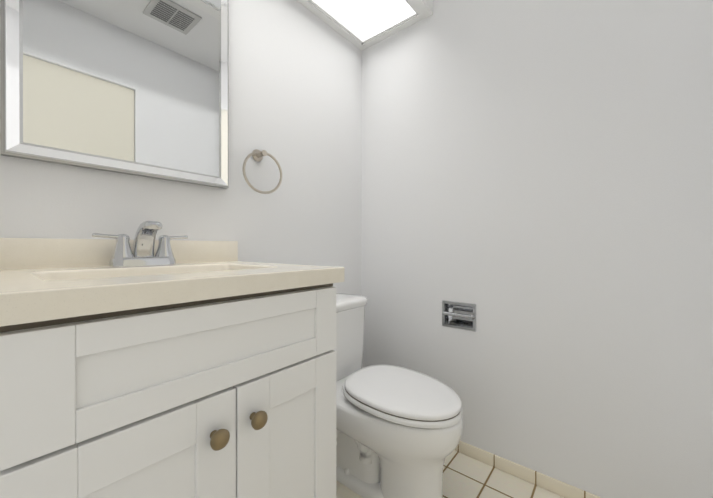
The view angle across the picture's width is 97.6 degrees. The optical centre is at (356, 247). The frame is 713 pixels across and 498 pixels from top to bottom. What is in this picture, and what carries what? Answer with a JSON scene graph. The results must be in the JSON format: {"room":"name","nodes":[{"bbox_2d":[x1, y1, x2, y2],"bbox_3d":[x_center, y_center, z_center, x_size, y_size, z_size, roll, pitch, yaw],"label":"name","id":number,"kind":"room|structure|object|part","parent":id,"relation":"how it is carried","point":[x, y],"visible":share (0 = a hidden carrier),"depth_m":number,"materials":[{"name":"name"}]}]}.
{"room":"bathroom","nodes":[
{"label":"bathroom","id":0,"kind":"room"},
{"bbox_2d":[0,0,361,295],"bbox_3d":[-0.478,-0.275,1.247,0.100,2.410,1.670,0,0,40],"label":"wall","id":1,"kind":"structure","parent":0,"point":[295,88],"depth_m":1.29,"materials":[{"name":"white paint"}]},
{"bbox_2d":[0,0,228,188],"bbox_3d":[-0.649,-0.605,0.934,0.032,0.778,0.550,0,0,40],"label":"wall mirror","id":2,"kind":"object","parent":1,"relation":"attached to","point":[136,87],"visible":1,"depth_m":0.89,"materials":[{"name":"silver glass"}]},
{"bbox_2d":[243,149,281,193],"bbox_3d":[-0.379,-0.302,1.241,0.057,0.183,0.167,0,0,40],"label":"towel ring","id":3,"kind":"object","parent":1,"relation":"attached to","point":[257,155],"visible":1,"depth_m":1.23,"materials":[{"name":"silver metal"}]},
{"bbox_2d":[336,450,564,497],"bbox_3d":[0.143,0.981,0.737,1.710,0.100,1.670,0,0,40],"label":"floor","id":4,"kind":"structure","parent":0,"point":[465,476],"depth_m":1.22,"materials":[{"name":"tile"}]},
{"bbox_2d":[0,221,343,497],"bbox_3d":[-0.460,0.430,0.734,0.580,1.003,0.696,0,0,40],"label":"bathroom vanity","id":5,"kind":"object","parent":4,"relation":"on","point":[144,363],"visible":1,"depth_m":0.55,"materials":[{"name":"white paint"}]},
{"bbox_3d":[-0.338,0.546,0.493,0.019,0.546,0.305,0,0,40],"label":"door","id":6,"kind":"part","parent":5,"relation":"part of","materials":[{"name":"white paint"}]},
{"bbox_2d":[92,221,187,266],"bbox_3d":[-0.581,-0.010,0.869,0.115,0.125,0.231,0,0,40],"label":"faucet","id":7,"kind":"object","parent":5,"relation":"on","point":[142,253],"depth_m":0.86,"materials":[{"name":"silver metal"}]},
{"bbox_3d":[-0.247,0.186,0.602,0.019,0.162,0.589,0,0,40],"label":"drawer","id":8,"kind":"part","parent":5,"relation":"part of","materials":[{"name":"white paint"}]},
{"bbox_3d":[-0.223,0.342,0.591,0.032,0.035,0.115,0,0,40],"label":"knob","id":9,"kind":"part","parent":5,"relation":"part of","materials":[{"name":"gold metal"}]},
{"bbox_3d":[-0.149,0.546,0.721,0.019,0.546,0.281,0,0,40],"label":"door","id":10,"kind":"part","parent":5,"relation":"part of","materials":[{"name":"white paint"}]},
{"bbox_2d":[333,293,462,497],"bbox_3d":[0.061,0.582,1.251,0.725,0.696,0.398,0,0,40],"label":"toilet","id":11,"kind":"object","parent":4,"relation":"on","point":[399,430],"visible":0.77,"depth_m":1.09,"materials":[{"name":"white ceramic"}]},
{"bbox_3d":[-0.133,0.406,1.411,0.220,0.344,0.398,0,0,40],"label":"tank","id":12,"kind":"part","parent":11,"relation":"part of","materials":[{"name":"white ceramic"}]},
{"bbox_3d":[0.168,0.541,1.163,0.443,0.063,0.340,0,0,40],"label":"seat","id":13,"kind":"part","parent":11,"relation":"part of","materials":[{"name":"white plastic"}]},
{"bbox_2d":[362,0,712,497],"bbox_3d":[0.643,-0.275,1.340,1.710,2.410,0.100,0,0,40],"label":"wall","id":14,"kind":"structure","parent":0,"point":[537,182],"depth_m":1.18,"materials":[{"name":"white paint"}]},
{"bbox_2d":[442,300,475,331],"bbox_3d":[0.477,0.311,1.435,0.158,0.122,0.076,0,0,40],"label":"paper holder","id":15,"kind":"object","parent":14,"relation":"attached to","point":[459,315],"visible":1,"depth_m":1.45,"materials":[{"name":"silver metal"}]},
{"bbox_2d":[455,441,601,497],"bbox_3d":[0.606,0.904,1.298,1.510,0.052,0.014,0,0,40],"label":"baseboard","id":16,"kind":"structure","parent":14,"relation":"attached to","point":[553,485],"depth_m":1.23,"materials":[{"name":"beige tile"}]},
{"bbox_3d":[0.143,-1.529,0.732,1.710,0.100,1.670,0,0,40],"label":"ceiling","id":17,"kind":"structure","parent":0,"visible":0},
{"bbox_2d":[297,0,432,50],"bbox_3d":[-0.270,-1.300,1.073,0.440,0.360,1.470,0,0,40],"label":"soffit","id":18,"kind":"structure","parent":17,"relation":"attached to","point":[422,9],"depth_m":1.55,"materials":[{"name":"white paint"}]},
{"bbox_2d":[312,0,415,41],"bbox_3d":[-0.278,-1.135,1.080,0.350,0.006,1.400,0,0,40],"label":"diffuser","id":19,"kind":"object","parent":18,"relation":"attached to","point":[362,20],"visible":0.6,"depth_m":1.51,"materials":[{"name":"white plastic"}]}
]}

